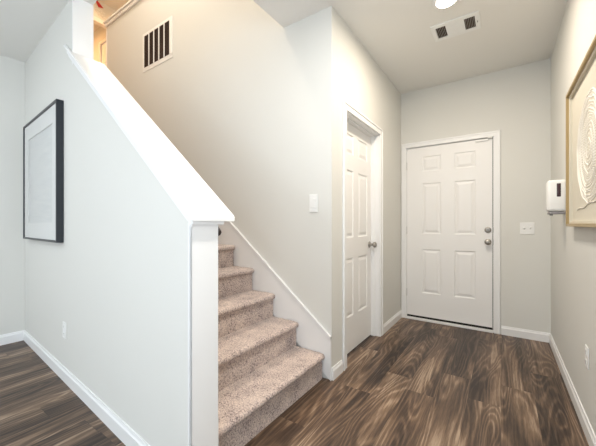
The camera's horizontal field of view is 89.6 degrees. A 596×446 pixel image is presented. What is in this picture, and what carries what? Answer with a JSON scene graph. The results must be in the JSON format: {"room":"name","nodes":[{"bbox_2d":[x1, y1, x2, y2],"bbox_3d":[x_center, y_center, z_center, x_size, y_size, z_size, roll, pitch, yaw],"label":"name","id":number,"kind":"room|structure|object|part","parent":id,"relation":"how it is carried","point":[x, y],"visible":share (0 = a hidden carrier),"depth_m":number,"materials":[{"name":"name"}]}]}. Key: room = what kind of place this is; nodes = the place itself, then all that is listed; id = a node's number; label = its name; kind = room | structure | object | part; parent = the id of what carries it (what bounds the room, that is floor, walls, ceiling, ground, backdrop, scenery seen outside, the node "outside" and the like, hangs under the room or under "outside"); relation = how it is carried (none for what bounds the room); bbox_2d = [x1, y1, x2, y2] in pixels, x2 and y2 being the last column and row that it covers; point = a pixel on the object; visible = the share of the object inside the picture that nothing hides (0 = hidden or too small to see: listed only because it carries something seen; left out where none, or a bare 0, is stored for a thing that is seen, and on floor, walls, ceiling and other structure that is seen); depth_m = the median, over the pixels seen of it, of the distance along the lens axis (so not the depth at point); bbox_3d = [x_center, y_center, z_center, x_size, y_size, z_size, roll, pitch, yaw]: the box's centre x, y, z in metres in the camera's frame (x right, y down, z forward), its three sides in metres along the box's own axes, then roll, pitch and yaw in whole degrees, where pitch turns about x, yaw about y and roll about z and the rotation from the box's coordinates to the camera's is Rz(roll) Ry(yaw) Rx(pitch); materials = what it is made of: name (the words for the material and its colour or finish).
{"room":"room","nodes":[
{"label":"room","id":0,"kind":"room"},
{"bbox_2d":[0,55,24,334],"bbox_3d":[-4.524,-0.227,0.711,0.120,2.740,5.799,0,0,38],"label":"wall","id":1,"kind":"structure","parent":0,"point":[12,71],"depth_m":2.90,"materials":[{"name":"white paint"}]},
{"bbox_2d":[0,330,24,345],"bbox_3d":[-4.317,1.095,0.868,0.014,0.095,5.299,0,0,38],"label":"baseboard","id":2,"kind":"structure","parent":1,"relation":"attached to","point":[13,337],"depth_m":2.88,"materials":[{"name":"white paint"}]},
{"bbox_2d":[93,27,105,62],"bbox_3d":[-2.433,-3.122,5.369,7.124,2.450,0.120,0,0,34],"label":"wall","id":3,"kind":"structure","parent":0,"point":[99,34],"depth_m":6.69,"materials":[{"name":"white paint"}]},
{"bbox_2d":[99,38,105,65],"bbox_3d":[-3.996,-2.947,6.387,0.916,2.100,0.072,0,0,34],"label":"door","id":4,"kind":"structure","parent":3,"relation":"in","point":[104,39],"depth_m":6.57,"materials":[{"name":"white paint"}]},
{"bbox_2d":[93,0,115,20],"bbox_3d":[-4.457,-3.122,5.105,0.120,2.450,2.600,0,0,34],"label":"wall","id":5,"kind":"structure","parent":0,"point":[108,11],"depth_m":5.91,"materials":[{"name":"white paint"}]},
{"bbox_2d":[93,16,105,28],"bbox_3d":[-3.995,-2.947,5.764,0.138,2.100,0.970,0,0,34],"label":"trim","id":6,"kind":"structure","parent":5,"relation":"attached to","point":[97,21],"depth_m":5.85,"materials":[{"name":"white paint"}]},
{"bbox_2d":[95,1,104,17],"bbox_3d":[-3.854,-4.191,5.865,0.015,0.271,0.198,0,0,34],"label":"wall ornament","id":7,"kind":"object","parent":5,"relation":"attached to","point":[97,2],"visible":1,"depth_m":5.85,"materials":[{"name":"red paint"}]},
{"bbox_2d":[25,0,187,445],"bbox_3d":[-1.531,-0.227,2.140,2.863,2.740,0.122,0,0,38],"label":"wall","id":8,"kind":"structure","parent":0,"point":[117,280],"depth_m":1.71,"materials":[{"name":"white paint"}]},
{"bbox_2d":[23,99,63,242],"bbox_3d":[-2.157,-0.387,2.518,1.050,1.048,0.045,0,0,38],"label":"picture frame","id":9,"kind":"object","parent":8,"relation":"attached to","point":[43,136],"visible":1,"depth_m":2.42,"materials":[{"name":"black paint"}]},
{"bbox_2d":[29,124,51,222],"bbox_3d":[-2.159,-0.387,2.515,0.918,0.916,0.005,0,0,38],"label":"print","id":10,"kind":"object","parent":9,"relation":"attached to","point":[40,146],"depth_m":2.49},
{"bbox_2d":[63,321,65,338],"bbox_3d":[-1.711,0.777,2.196,0.072,0.116,0.009,0,0,38],"label":"wall outlet","id":11,"kind":"object","parent":8,"relation":"attached to","point":[64,323],"visible":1,"depth_m":2.19,"materials":[{"name":"white plastic"}]},
{"bbox_2d":[72,0,92,64],"bbox_3d":[-1.536,-1.355,2.143,0.012,0.482,0.126,0,0,38],"label":"trim","id":12,"kind":"structure","parent":8,"relation":"attached to","point":[82,11],"depth_m":2.14,"materials":[{"name":"white paint"}]},
{"bbox_2d":[23,330,149,445],"bbox_3d":[-1.571,1.095,2.085,2.838,0.095,0.014,0,0,38],"label":"baseboard","id":13,"kind":"structure","parent":8,"relation":"attached to","point":[127,435],"depth_m":1.86,"materials":[{"name":"white paint"}]},
{"bbox_2d":[64,45,234,226],"bbox_3d":[-0.978,-0.636,1.743,1.594,1.299,0.222,0,0,38],"label":"trim","id":14,"kind":"structure","parent":8,"relation":"attached to","point":[197,202],"depth_m":1.50,"materials":[{"name":"white paint"}]},
{"bbox_2d":[188,223,217,445],"bbox_3d":[-0.397,0.569,1.262,0.025,1.148,0.130,0,0,38],"label":"trim","id":15,"kind":"structure","parent":8,"relation":"attached to","point":[202,239],"depth_m":1.24,"materials":[{"name":"white paint"}]},
{"bbox_2d":[93,0,128,31],"bbox_3d":[-2.305,-4.397,4.603,9.000,0.100,4.200,0,0,34],"label":"ceiling","id":16,"kind":"structure","parent":0,"point":[115,4],"depth_m":5.91,"materials":[{"name":"white paint"}]},
{"bbox_2d":[107,0,338,378],"bbox_3d":[-1.175,-0.822,3.238,3.525,3.930,0.120,0,0,34],"label":"wall","id":17,"kind":"structure","parent":0,"point":[250,102],"depth_m":2.59,"materials":[{"name":"white paint"}]},
{"bbox_2d":[106,27,106,66],"bbox_3d":[-2.636,-2.319,4.236,0.012,0.844,0.128,0,0,34],"label":"trim","id":18,"kind":"structure","parent":17,"relation":"attached to","point":[106,27],"depth_m":4.18,"materials":[{"name":"white paint"}]},
{"bbox_2d":[103,0,140,27],"bbox_3d":[-1.374,-2.777,3.374,3.124,0.070,0.188,0,0,34],"label":"trim","id":19,"kind":"structure","parent":17,"relation":"attached to","point":[130,3],"depth_m":3.92,"materials":[{"name":"white paint"}]},
{"bbox_2d":[143,15,172,72],"bbox_3d":[-1.637,-2.070,3.474,0.612,0.463,0.010,0,0,34],"label":"air vent","id":20,"kind":"object","parent":17,"relation":"in","point":[158,41],"visible":1,"depth_m":3.45,"materials":[{"name":"white plastic"}]},
{"bbox_2d":[218,221,331,380],"bbox_3d":[-1.211,-0.428,3.177,3.515,3.142,0.020,0,0,34],"label":"trim","id":21,"kind":"structure","parent":17,"relation":"attached to","point":[310,334],"depth_m":2.44,"materials":[{"name":"white paint"}]},
{"bbox_2d":[309,194,317,211],"bbox_3d":[0.116,-0.157,2.276,0.072,0.135,0.010,0,0,34],"label":"light switch","id":22,"kind":"object","parent":17,"relation":"attached to","point":[313,199],"visible":1,"depth_m":2.27,"materials":[{"name":"white plastic"}]},
{"bbox_2d":[0,0,566,93],"bbox_3d":[-2.068,-1.737,1.050,5.800,0.280,8.800,0,0,34],"label":"ceiling","id":23,"kind":"structure","parent":0,"point":[397,34],"depth_m":2.48,"materials":[{"name":"white paint"}]},
{"bbox_2d":[432,0,458,8],"bbox_3d":[1.052,-1.585,2.133,0.183,0.022,0.183,0,0,34],"label":"recessed light","id":24,"kind":"object","parent":23,"relation":"in","point":[437,4],"visible":1,"depth_m":2.15,"materials":[{"name":"white plastic"}]},
{"bbox_2d":[430,10,480,41],"bbox_3d":[1.277,-1.588,2.432,0.340,0.018,0.236,0,0,34],"label":"ceiling vent","id":25,"kind":"object","parent":23,"relation":"in","point":[469,22],"visible":1,"depth_m":2.42,"materials":[{"name":"white plastic"}]},
{"bbox_3d":[1.277,-1.589,2.432,0.132,0.007,0.159,0,0,34],"label":"louver panel","id":26,"kind":"part","parent":25,"relation":"part of","materials":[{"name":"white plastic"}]},
{"bbox_2d":[0,318,588,445],"bbox_3d":[-2.068,1.193,1.050,5.800,0.100,8.800,0,0,34],"label":"floor","id":27,"kind":"structure","parent":0,"point":[417,383],"depth_m":1.97,"materials":[{"name":"brown wood"}]},
{"bbox_2d":[218,244,324,445],"bbox_3d":[-1.637,-0.381,2.831,3.751,3.049,1.029,0,0,34],"label":"staircase","id":28,"kind":"structure","parent":27,"relation":"on","point":[262,371],"depth_m":1.98,"materials":[{"name":"beige carpet"}]},
{"bbox_2d":[339,16,400,361],"bbox_3d":[0.741,-0.227,3.025,0.120,2.740,1.690,0,0,34],"label":"wall","id":29,"kind":"structure","parent":0,"point":[363,84],"depth_m":3.15,"materials":[{"name":"white paint"}]},
{"bbox_2d":[343,100,382,370],"bbox_3d":[0.562,0.087,2.748,0.138,2.112,0.916,0,0,34],"label":"door","id":30,"kind":"structure","parent":29,"relation":"in","point":[362,138],"depth_m":2.85,"materials":[{"name":"white paint"}]},
{"bbox_3d":[0.754,0.208,3.023,0.076,0.064,0.064,0,0,34],"label":"knob","id":31,"kind":"part","parent":30,"relation":"part of","materials":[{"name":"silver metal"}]},
{"bbox_2d":[332,310,401,380],"bbox_3d":[0.762,1.098,2.938,0.014,0.090,1.809,0,0,34],"label":"baseboard","id":32,"kind":"structure","parent":29,"relation":"attached to","point":[337,369],"depth_m":3.13,"materials":[{"name":"white paint"}]},
{"bbox_2d":[401,58,550,333],"bbox_3d":[1.872,-0.227,3.360,1.900,2.740,0.140,0,0,34],"label":"wall","id":33,"kind":"structure","parent":0,"point":[514,101],"depth_m":3.06,"materials":[{"name":"white paint"}]},
{"bbox_2d":[402,130,499,333],"bbox_3d":[1.711,0.084,3.432,1.001,2.118,0.192,0,0,34],"label":"door","id":34,"kind":"structure","parent":33,"relation":"in","point":[451,185],"depth_m":3.38,"materials":[{"name":"white paint"}]},
{"bbox_3d":[2.001,0.191,3.163,0.064,0.064,0.076,0,0,34],"label":"knob","id":35,"kind":"part","parent":34,"relation":"part of","materials":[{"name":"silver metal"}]},
{"bbox_2d":[501,326,549,342],"bbox_3d":[2.266,1.098,2.997,0.389,0.090,0.014,0,0,34],"label":"baseboard","id":36,"kind":"structure","parent":33,"relation":"attached to","point":[505,330],"depth_m":2.99,"materials":[{"name":"white paint"}]},
{"bbox_2d":[520,222,534,233],"bbox_3d":[2.280,0.043,2.984,0.117,0.117,0.019,0,0,34],"label":"light switch","id":37,"kind":"object","parent":33,"relation":"attached to","point":[525,227],"visible":1,"depth_m":2.99,"materials":[{"name":"white plastic"}]},
{"bbox_2d":[551,0,595,435],"bbox_3d":[0.098,-0.227,-0.636,0.120,2.740,8.460,0,0,34],"label":"wall","id":38,"kind":"structure","parent":0,"point":[573,249],"depth_m":2.02,"materials":[{"name":"white paint"}]},
{"bbox_2d":[546,179,565,215],"bbox_3d":[1.903,-0.192,2.211,0.111,0.260,0.112,0,0,34],"label":"soap dispenser","id":39,"kind":"object","parent":38,"relation":"attached to","point":[555,189],"visible":0.93,"depth_m":2.17,"materials":[{"name":"white plastic"}]},
{"bbox_2d":[547,212,565,215],"bbox_3d":[1.905,-0.075,2.210,0.100,0.026,0.096,0,0,34],"label":"drip tray","id":40,"kind":"object","parent":39,"relation":"on","point":[551,213],"depth_m":2.18,"materials":[{"name":"grey plastic"}]},
{"bbox_2d":[549,333,595,445],"bbox_3d":[0.099,1.098,-0.516,0.014,0.090,8.260,0,0,34],"label":"baseboard","id":41,"kind":"structure","parent":38,"relation":"attached to","point":[589,433],"depth_m":1.86,"materials":[{"name":"white paint"}]},
{"bbox_2d":[566,35,595,226],"bbox_3d":[1.497,-0.410,1.556,0.042,0.850,0.940,0,0,34],"label":"art","id":42,"kind":"object","parent":38,"relation":"attached to","point":[581,95],"visible":1,"depth_m":1.67,"materials":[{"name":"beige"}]},
{"bbox_2d":[585,344,588,369],"bbox_3d":[1.571,0.723,1.634,0.009,0.116,0.072,0,0,34],"label":"wall outlet","id":43,"kind":"object","parent":38,"relation":"attached to","point":[586,346],"visible":1,"depth_m":1.62,"materials":[{"name":"white plastic"}]}
]}

